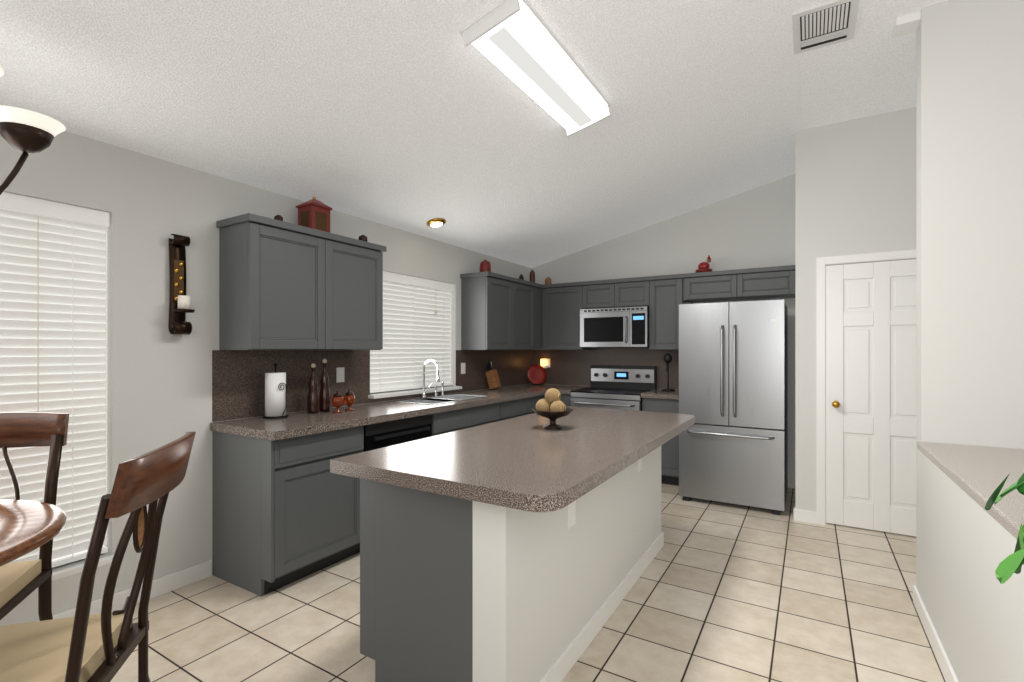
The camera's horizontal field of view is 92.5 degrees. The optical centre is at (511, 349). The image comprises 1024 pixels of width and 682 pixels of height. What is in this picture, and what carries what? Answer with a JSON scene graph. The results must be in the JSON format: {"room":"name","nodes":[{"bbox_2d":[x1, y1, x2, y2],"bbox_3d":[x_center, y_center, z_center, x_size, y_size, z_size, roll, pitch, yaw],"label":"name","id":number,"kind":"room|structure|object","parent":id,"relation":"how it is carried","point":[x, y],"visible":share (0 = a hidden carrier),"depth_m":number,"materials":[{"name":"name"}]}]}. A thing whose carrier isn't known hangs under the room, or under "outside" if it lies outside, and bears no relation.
{"room":"kitchen","nodes":[
{"label":"kitchen","id":0,"kind":"room"},
{"bbox_2d":[0,412,68,620],"bbox_3d":[-2.114,0.823,1.857,0.504,1.100,0.616,0,0,-23],"label":"chair","id":1,"kind":"object","parent":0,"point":[20,582],"depth_m":2.08,"materials":[{"name":"brown wood"}]},
{"bbox_2d":[0,131,530,625],"bbox_3d":[-2.046,0.140,2.766,0.150,2.460,8.900,0,0,31],"label":"wall","id":2,"kind":"structure","parent":0,"point":[158,385],"depth_m":2.75,"materials":[{"name":"white paint"}]},
{"bbox_2d":[0,192,109,567],"bbox_3d":[-2.615,0.170,1.795,0.085,1.776,1.842,0,0,31],"label":"window blind","id":3,"kind":"object","parent":2,"relation":"attached to","point":[52,307],"visible":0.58,"depth_m":2.42,"materials":[{"name":"white plastic"}]},
{"bbox_2d":[52,552,113,580],"bbox_3d":[-2.609,1.085,1.792,0.160,0.030,1.890,0,0,31],"label":"window sill","id":4,"kind":"structure","parent":2,"relation":"attached to","point":[68,571],"depth_m":2.42,"materials":[{"name":"white"}]},
{"bbox_2d":[38,560,211,620],"bbox_3d":[-3.016,1.323,1.013,0.013,0.095,4.595,0,0,31],"label":"baseboard","id":5,"kind":"structure","parent":2,"relation":"attached to","point":[177,580],"depth_m":2.75,"materials":[{"name":"white"}]},
{"bbox_2d":[168,234,194,334],"bbox_3d":[-1.863,-0.370,2.772,0.139,0.566,0.105,0,0,31],"label":"candle sconce","id":6,"kind":"object","parent":2,"relation":"attached to","point":[179,304],"visible":1,"depth_m":2.78,"materials":[{"name":"black metal"}]},
{"bbox_2d":[216,213,335,349],"bbox_3d":[-1.512,-0.395,3.178,0.328,0.790,0.580,0,0,31],"label":"upper cabinet","id":7,"kind":"object","parent":2,"relation":"attached to","point":[283,285],"depth_m":3.00,"materials":[{"name":"grey wood"}]},
{"bbox_2d":[274,215,282,220],"bbox_3d":[-1.460,-0.817,3.065,0.052,0.050,0.052,0,0,31],"label":"lid","id":8,"kind":"object","parent":7,"relation":"on","point":[278,217],"visible":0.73,"depth_m":3.05,"materials":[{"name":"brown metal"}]},
{"bbox_2d":[296,197,331,232],"bbox_3d":[-1.377,-0.929,3.413,0.170,0.274,0.170,0,0,31],"label":"lantern","id":9,"kind":"object","parent":7,"relation":"on","point":[313,213],"visible":0.77,"depth_m":3.36,"materials":[{"name":"red paint"}]},
{"bbox_2d":[336,234,383,349],"bbox_3d":[-1.273,-0.395,3.572,0.328,0.790,0.579,0,0,31],"label":"upper cabinet","id":10,"kind":"object","parent":2,"relation":"attached to","point":[359,263],"depth_m":3.54,"materials":[{"name":"grey wood"}]},
{"bbox_2d":[359,235,367,241],"bbox_3d":[-1.100,-0.820,3.618,0.064,0.055,0.064,0,0,31],"label":"lid","id":11,"kind":"object","parent":10,"relation":"on","point":[363,237],"visible":0.69,"depth_m":3.59,"materials":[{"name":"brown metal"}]},
{"bbox_2d":[212,350,531,421],"bbox_3d":[-0.786,0.204,4.691,0.003,0.469,4.000,0,0,31],"label":"backsplash","id":12,"kind":"structure","parent":2,"relation":"attached to","point":[238,384],"depth_m":3.53,"materials":[{"name":"laminate"}]},
{"bbox_2d":[336,367,343,382],"bbox_3d":[-1.327,0.193,3.791,0.007,0.115,0.072,0,0,31],"label":"electrical outlet plate","id":13,"kind":"object","parent":12,"relation":"attached to","point":[339,374],"depth_m":3.79,"materials":[{"name":"white plastic"}]},
{"bbox_2d":[461,363,464,373],"bbox_3d":[-0.511,0.193,5.133,0.007,0.115,0.072,0,0,31],"label":"electrical outlet plate","id":14,"kind":"object","parent":12,"relation":"attached to","point":[462,364],"depth_m":5.13,"materials":[{"name":"white plastic"}]},
{"bbox_2d":[370,271,453,392],"bbox_3d":[-0.927,-0.160,4.572,0.085,1.036,1.142,0,0,31],"label":"window blind","id":15,"kind":"object","parent":2,"relation":"attached to","point":[416,323],"visible":0.69,"depth_m":4.57,"materials":[{"name":"white plastic"}]},
{"bbox_2d":[368,386,461,398],"bbox_3d":[-0.903,0.385,4.558,0.200,0.030,1.190,0,0,31],"label":"window sill","id":16,"kind":"structure","parent":2,"relation":"attached to","point":[377,395],"depth_m":4.37,"materials":[{"name":"white"}]},
{"bbox_2d":[460,271,515,349],"bbox_3d":[-0.244,-0.395,5.263,0.328,0.790,0.559,0,0,31],"label":"upper cabinet","id":17,"kind":"object","parent":2,"relation":"attached to","point":[488,299],"depth_m":5.07,"materials":[{"name":"grey wood"}]},
{"bbox_2d":[480,260,490,271],"bbox_3d":[-0.284,-0.877,5.229,0.120,0.170,0.120,0,0,31],"label":"canister","id":18,"kind":"object","parent":17,"relation":"on","point":[485,265],"visible":0.77,"depth_m":5.18,"materials":[{"name":"red ceramic"}]},
{"bbox_2d":[516,278,535,349],"bbox_3d":[-0.015,-0.395,5.640,0.328,0.790,0.559,0,0,31],"label":"upper cabinet","id":19,"kind":"object","parent":2,"relation":"attached to","point":[525,290],"depth_m":5.62,"materials":[{"name":"grey wood"}]},
{"bbox_2d":[536,283,542,349],"bbox_3d":[0.161,-0.395,5.929,0.328,0.790,0.237,0,0,31],"label":"upper cabinet","id":20,"kind":"object","parent":2,"relation":"attached to","point":[538,287],"depth_m":5.89,"materials":[{"name":"grey wood"}]},
{"bbox_2d":[0,0,946,267],"bbox_3d":[0.842,-1.459,1.009,6.910,0.846,8.900,0,0,31],"label":"ceiling","id":21,"kind":"structure","parent":0,"point":[412,116],"depth_m":2.77,"materials":[{"name":"white paint"}]},
{"bbox_2d":[0,66,65,194],"bbox_3d":[-2.046,-0.818,1.601,0.934,0.736,0.899,0,0,31],"label":"chandelier","id":22,"kind":"object","parent":21,"relation":"hanging from","point":[26,133],"visible":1,"depth_m":1.85,"materials":[{"name":"white glass"}]},
{"bbox_2d":[426,218,445,226],"bbox_3d":[-0.671,-1.125,4.340,0.172,0.054,0.176,0,0,31],"label":"recessed light","id":23,"kind":"object","parent":21,"relation":"in","point":[437,222],"visible":0.98,"depth_m":4.30,"materials":[{"name":"white glass"}]},
{"bbox_2d":[459,0,610,136],"bbox_3d":[0.189,-1.460,2.647,0.313,0.141,1.140,0,0,31],"label":"ceiling light fixture","id":24,"kind":"object","parent":21,"relation":"attached to","point":[516,42],"visible":1,"depth_m":2.46,"materials":[{"name":"white plastic"}]},
{"bbox_2d":[792,0,858,54],"bbox_3d":[1.692,-1.751,2.658,0.290,0.020,0.400,0,0,31],"label":"ceiling vent","id":25,"kind":"object","parent":21,"relation":"in","point":[825,24],"visible":1,"depth_m":2.63,"materials":[{"name":"white metal"}]},
{"bbox_2d":[110,483,944,681],"bbox_3d":[0.817,1.420,1.112,7.060,0.100,9.050,0,0,31],"label":"floor","id":26,"kind":"structure","parent":0,"point":[723,592],"depth_m":2.50,"materials":[{"name":"tile"}]},
{"bbox_2d":[0,500,66,566],"bbox_3d":[-2.053,0.985,1.436,1.108,0.770,1.108,0,0,31],"label":"dining table","id":27,"kind":"object","parent":26,"relation":"on","point":[26,526],"visible":1,"depth_m":1.68,"materials":[{"name":"brown wood"}]},
{"bbox_2d":[0,432,195,681],"bbox_3d":[-1.286,0.823,1.396,0.616,1.100,0.504,0,0,-17],"label":"chair","id":28,"kind":"object","parent":26,"relation":"on","point":[82,645],"visible":1,"depth_m":1.39,"materials":[{"name":"brown wood"}]},
{"bbox_2d":[212,424,369,595],"bbox_3d":[-1.395,0.929,3.105,0.604,0.882,0.656,0,0,31],"label":"base cabinet","id":29,"kind":"object","parent":26,"relation":"on","point":[285,506],"depth_m":2.86,"materials":[{"name":"grey wood"}]},
{"bbox_2d":[210,384,573,439],"bbox_3d":[-0.515,0.464,4.516,0.642,0.048,4.012,0,0,31],"label":"countertop","id":30,"kind":"structure","parent":29,"relation":"on","point":[296,423],"depth_m":3.31,"materials":[{"name":"stone"}]},
{"bbox_2d":[263,363,287,418],"bbox_3d":[-1.543,0.263,3.197,0.150,0.352,0.150,0,0,31],"label":"paper towel holder","id":31,"kind":"object","parent":30,"relation":"on","point":[275,394],"visible":1,"depth_m":3.15,"materials":[{"name":"white paper"}]},
{"bbox_2d":[307,363,318,413],"bbox_3d":[-1.386,0.264,3.418,0.080,0.349,0.079,0,0,31],"label":"decorative bottle","id":32,"kind":"object","parent":30,"relation":"on","point":[313,401],"visible":1,"depth_m":3.39,"materials":[{"name":"brown glass"}]},
{"bbox_2d":[319,358,329,411],"bbox_3d":[-1.346,0.248,3.522,0.076,0.381,0.074,0,0,31],"label":"decorative bottle","id":33,"kind":"object","parent":30,"relation":"on","point":[324,399],"visible":0.98,"depth_m":3.50,"materials":[{"name":"brown glass"}]},
{"bbox_2d":[332,390,343,412],"bbox_3d":[-1.226,0.361,3.449,0.080,0.155,0.079,0,0,31],"label":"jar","id":34,"kind":"object","parent":30,"relation":"on","point":[337,400],"visible":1,"depth_m":3.42,"materials":[{"name":"orange glass"}]},
{"bbox_2d":[344,389,354,410],"bbox_3d":[-1.181,0.361,3.562,0.080,0.155,0.079,0,0,31],"label":"goblet","id":35,"kind":"object","parent":30,"relation":"on","point":[349,398],"visible":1,"depth_m":3.54,"materials":[{"name":"orange glass"}]},
{"bbox_2d":[421,359,444,397],"bbox_3d":[-0.679,0.261,4.593,0.213,0.356,0.318,0,0,31],"label":"faucet","id":36,"kind":"object","parent":30,"relation":"on","point":[423,395],"visible":0.96,"depth_m":4.51,"materials":[{"name":"silver metal"}]},
{"bbox_2d":[398,392,477,403],"bbox_3d":[-0.601,0.533,4.391,0.429,0.194,0.820,0,0,31],"label":"sink","id":37,"kind":"object","parent":30,"relation":"in","point":[461,395],"depth_m":4.45,"materials":[{"name":"silver metal"}]},
{"bbox_2d":[485,361,500,389],"bbox_3d":[-0.213,0.281,5.420,0.170,0.308,0.090,0,0,31],"label":"knife block","id":38,"kind":"object","parent":30,"relation":"on","point":[492,376],"visible":0.98,"depth_m":5.39,"materials":[{"name":"brown wood"}]},
{"bbox_2d":[370,412,441,449],"bbox_3d":[-1.046,0.929,3.679,0.604,0.882,0.818,0,0,31],"label":"dishwasher","id":39,"kind":"object","parent":26,"relation":"on","point":[394,432],"depth_m":3.54,"materials":[{"name":"black"}]},
{"bbox_2d":[442,408,477,433],"bbox_3d":[-0.727,0.929,4.204,0.604,0.882,0.550,0,0,31],"label":"base cabinet","id":40,"kind":"object","parent":26,"relation":"on","point":[465,418],"depth_m":4.11,"materials":[{"name":"grey wood"}]},
{"bbox_2d":[478,404,505,425],"bbox_3d":[-0.488,0.929,4.597,0.604,0.882,0.609,0,0,31],"label":"base cabinet","id":41,"kind":"object","parent":26,"relation":"on","point":[489,413],"depth_m":4.51,"materials":[{"name":"grey wood"}]},
{"bbox_2d":[360,446,663,681],"bbox_3d":[0.211,0.931,2.739,0.733,0.878,2.082,0,0,31],"label":"kitchen island","id":42,"kind":"object","parent":26,"relation":"on","point":[526,548],"depth_m":1.92,"materials":[{"name":"grey paint"}]},
{"bbox_2d":[330,406,694,517],"bbox_3d":[0.265,0.466,2.648,0.990,0.052,2.200,0,0,31],"label":"island countertop","id":43,"kind":"structure","parent":42,"relation":"on","point":[518,463],"depth_m":2.01,"materials":[{"name":"stone"}]},
{"bbox_2d":[532,388,572,428],"bbox_3d":[0.229,0.327,2.763,0.230,0.224,0.230,0,0,31],"label":"decorative bowl","id":44,"kind":"object","parent":43,"relation":"on","point":[551,407],"visible":1,"depth_m":2.72,"materials":[{"name":"brown metal"}]},
{"bbox_2d":[506,400,529,418],"bbox_3d":[-0.233,0.929,5.016,0.604,0.882,0.629,0,0,31],"label":"base cabinet","id":45,"kind":"object","parent":26,"relation":"on","point":[514,408],"depth_m":4.92,"materials":[{"name":"grey wood"}]},
{"bbox_2d":[530,396,544,413],"bbox_3d":[0.030,0.929,5.448,0.604,0.882,0.620,0,0,31],"label":"base cabinet","id":46,"kind":"object","parent":26,"relation":"on","point":[533,399],"depth_m":5.21,"materials":[{"name":"grey wood"}]},
{"bbox_2d":[560,392,571,405],"bbox_3d":[0.736,0.929,5.754,0.210,0.882,0.597,0,0,31],"label":"base cabinet","id":47,"kind":"object","parent":26,"relation":"on","point":[566,400],"depth_m":5.48,"materials":[{"name":"grey wood"}]},
{"bbox_2d":[555,385,589,395],"bbox_3d":[0.725,0.464,5.734,0.210,0.048,0.642,0,0,31],"label":"countertop","id":48,"kind":"structure","parent":47,"relation":"on","point":[565,391],"depth_m":5.49,"materials":[{"name":"stone"}]},
{"bbox_2d":[571,365,656,410],"bbox_3d":[1.123,0.775,5.439,0.771,1.190,0.708,0,0,31],"label":"range","id":49,"kind":"object","parent":26,"relation":"on","point":[620,387],"visible":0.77,"depth_m":5.51,"materials":[{"name":"grey metal"}]},
{"bbox_2d":[641,389,678,485],"bbox_3d":[1.662,0.905,5.164,0.427,0.930,0.642,0,0,31],"label":"base cabinet","id":50,"kind":"object","parent":26,"relation":"on","point":[657,400],"visible":0.25,"depth_m":4.92,"materials":[{"name":"grey wood"}]},
{"bbox_2d":[661,353,674,390],"bbox_3d":[1.685,0.236,5.292,0.140,0.405,0.145,0,0,31],"label":"stand","id":51,"kind":"object","parent":50,"relation":"on","point":[667,358],"visible":1,"depth_m":5.27,"materials":[{"name":"black metal"}]},
{"bbox_2d":[679,298,787,514],"bbox_3d":[2.075,0.470,4.566,0.840,1.800,0.882,0,0,31],"label":"fridge","id":52,"kind":"object","parent":26,"relation":"on","point":[733,391],"visible":0.98,"depth_m":4.22,"materials":[{"name":"grey metal"}]},
{"bbox_2d":[531,174,794,487],"bbox_3d":[3.115,-0.206,4.747,6.910,3.152,0.150,0,0,31],"label":"wall","id":53,"kind":"structure","parent":0,"point":[753,228],"depth_m":5.23,"materials":[{"name":"white paint"}]},
{"bbox_2d":[541,285,544,349],"bbox_3d":[0.335,-0.395,6.155,0.389,0.790,0.327,0,0,31],"label":"upper cabinet","id":54,"kind":"object","parent":53,"relation":"attached to","point":[542,289],"depth_m":5.94,"materials":[{"name":"grey wood"}]},
{"bbox_2d":[529,269,534,282],"bbox_3d":[0.251,-0.892,6.051,0.070,0.200,0.070,0,0,31],"label":"bottle","id":55,"kind":"object","parent":54,"relation":"on","point":[532,276],"visible":0.83,"depth_m":6.03,"materials":[{"name":"brown glass"}]},
{"bbox_2d":[545,282,592,349],"bbox_3d":[0.674,-0.395,5.949,0.521,0.790,0.327,0,0,31],"label":"upper cabinet","id":56,"kind":"object","parent":53,"relation":"attached to","point":[562,300],"depth_m":5.81,"materials":[{"name":"grey wood"}]},
{"bbox_2d":[545,277,551,283],"bbox_3d":[0.450,-0.847,6.070,0.080,0.110,0.080,0,0,31],"label":"bottle","id":57,"kind":"object","parent":56,"relation":"on","point":[548,280],"visible":0.83,"depth_m":6.04,"materials":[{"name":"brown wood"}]},
{"bbox_2d":[581,279,620,308],"bbox_3d":[1.084,-0.633,5.699,0.440,0.315,0.327,0,0,31],"label":"upper cabinet","id":58,"kind":"object","parent":53,"relation":"attached to","point":[598,294],"depth_m":5.56,"materials":[{"name":"grey wood"}]},
{"bbox_2d":[580,306,648,347],"bbox_3d":[1.198,-0.247,5.561,0.771,0.435,0.446,0,0,31],"label":"microwave","id":59,"kind":"object","parent":58,"relation":"attached to","point":[615,327],"visible":1,"depth_m":5.39,"materials":[{"name":"grey metal"}]},
{"bbox_2d":[532,347,678,389],"bbox_3d":[1.145,0.204,5.857,2.030,0.469,0.003,0,0,31],"label":"backsplash","id":60,"kind":"structure","parent":53,"relation":"attached to","point":[567,367],"depth_m":5.93,"materials":[{"name":"laminate"}]},
{"bbox_2d":[540,359,549,367],"bbox_3d":[0.421,0.170,6.248,0.114,0.120,0.080,0,0,31],"label":"outlet","id":61,"kind":"object","parent":60,"relation":"attached to","point":[545,363],"visible":0.98,"depth_m":6.25,"materials":[{"name":"white plastic"}]},
{"bbox_2d":[621,277,648,306],"bbox_3d":[1.372,-0.633,5.524,0.440,0.315,0.327,0,0,31],"label":"upper cabinet","id":62,"kind":"object","parent":53,"relation":"attached to","point":[634,291],"depth_m":5.35,"materials":[{"name":"grey wood"}]},
{"bbox_2d":[649,274,688,349],"bbox_3d":[1.709,-0.395,5.319,0.348,0.790,0.327,0,0,31],"label":"upper cabinet","id":63,"kind":"object","parent":53,"relation":"attached to","point":[662,297],"depth_m":5.19,"materials":[{"name":"grey wood"}]},
{"bbox_2d":[685,269,744,302],"bbox_3d":[2.099,-0.653,5.082,0.566,0.275,0.327,0,0,31],"label":"upper cabinet","id":64,"kind":"object","parent":53,"relation":"attached to","point":[726,285],"depth_m":4.93,"materials":[{"name":"grey wood"}]},
{"bbox_2d":[695,255,711,272],"bbox_3d":[2.010,-0.894,5.133,0.170,0.205,0.170,0,0,31],"label":"rooster","id":65,"kind":"object","parent":64,"relation":"on","point":[703,266],"visible":0.85,"depth_m":5.10,"materials":[{"name":"red ceramic"}]},
{"bbox_2d":[745,265,794,299],"bbox_3d":[2.494,-0.653,4.842,0.561,0.275,0.327,0,0,31],"label":"upper cabinet","id":66,"kind":"object","parent":53,"relation":"attached to","point":[777,281],"depth_m":4.68,"materials":[{"name":"grey wood"}]},
{"bbox_2d":[795,107,915,511],"bbox_3d":[3.150,-0.195,4.024,1.400,3.130,1.050,0,0,31],"label":"wall","id":67,"kind":"structure","parent":0,"point":[855,186],"depth_m":3.80,"materials":[{"name":"white paint"}]},
{"bbox_2d":[817,249,915,524],"bbox_3d":[2.784,0.322,3.693,0.832,2.096,0.136,0,0,31],"label":"door frame","id":68,"kind":"structure","parent":67,"relation":"attached to","point":[823,263],"depth_m":3.83,"materials":[{"name":"white wood"}]},
{"bbox_2d":[826,259,915,535],"bbox_3d":[2.759,0.347,3.652,0.706,2.021,0.107,0,0,31],"label":"pantry door","id":69,"kind":"structure","parent":67,"relation":"in","point":[870,395],"depth_m":3.71,"materials":[{"name":"white wood"}]},
{"bbox_2d":[916,0,1023,595],"bbox_3d":[3.430,-0.201,1.800,3.010,3.142,0.140,0,0,31],"label":"wall","id":70,"kind":"structure","parent":0,"point":[969,222],"depth_m":2.43,"materials":[{"name":"white paint"}]},
{"bbox_2d":[893,11,920,37],"bbox_3d":[2.113,-1.739,2.618,0.110,0.044,0.130,0,0,31],"label":"block","id":71,"kind":"object","parent":70,"relation":"attached to","point":[907,24],"visible":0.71,"depth_m":2.59,"materials":[{"name":"white"}]},
{"bbox_2d":[921,452,1023,681],"bbox_3d":[0.535,0.940,-0.179,0.120,0.860,6.250,0,0,31],"label":"wall","id":72,"kind":"structure","parent":0,"point":[974,607],"depth_m":1.77,"materials":[{"name":"white paint"}]},
{"bbox_2d":[913,585,958,681],"bbox_3d":[0.517,1.323,-0.079,0.013,0.095,6.403,0,0,31],"label":"baseboard","id":73,"kind":"structure","parent":72,"relation":"attached to","point":[949,675],"depth_m":2.21,"materials":[{"name":"white"}]},
{"bbox_2d":[917,441,1023,538],"bbox_3d":[0.654,0.489,-0.252,0.440,0.039,6.249,0,0,31],"label":"ledge","id":74,"kind":"object","parent":72,"relation":"on","point":[978,474],"depth_m":1.91,"materials":[{"name":"laminate"}]},
{"bbox_2d":[984,473,1023,583],"bbox_3d":[1.328,0.351,1.012,0.483,0.390,0.407,0,0,31],"label":"pothos plant","id":75,"kind":"object","parent":74,"relation":"on","point":[1008,566],"visible":1,"depth_m":1.17,"materials":[{"name":"green plant"}]},
{"bbox_3d":[0.313,0.437,6.153,0.120,0.004,0.120,0,0,31],"label":"plate stand","id":76,"kind":"object","parent":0,"visible":0},
{"bbox_2d":[527,365,545,383],"bbox_3d":[0.313,0.306,6.152,0.182,0.242,0.182,0,0,31],"label":"decorative plate","id":77,"kind":"object","parent":76,"relation":"on","point":[536,374],"visible":1,"depth_m":6.16,"materials":[{"name":"red ceramic"}]}
]}

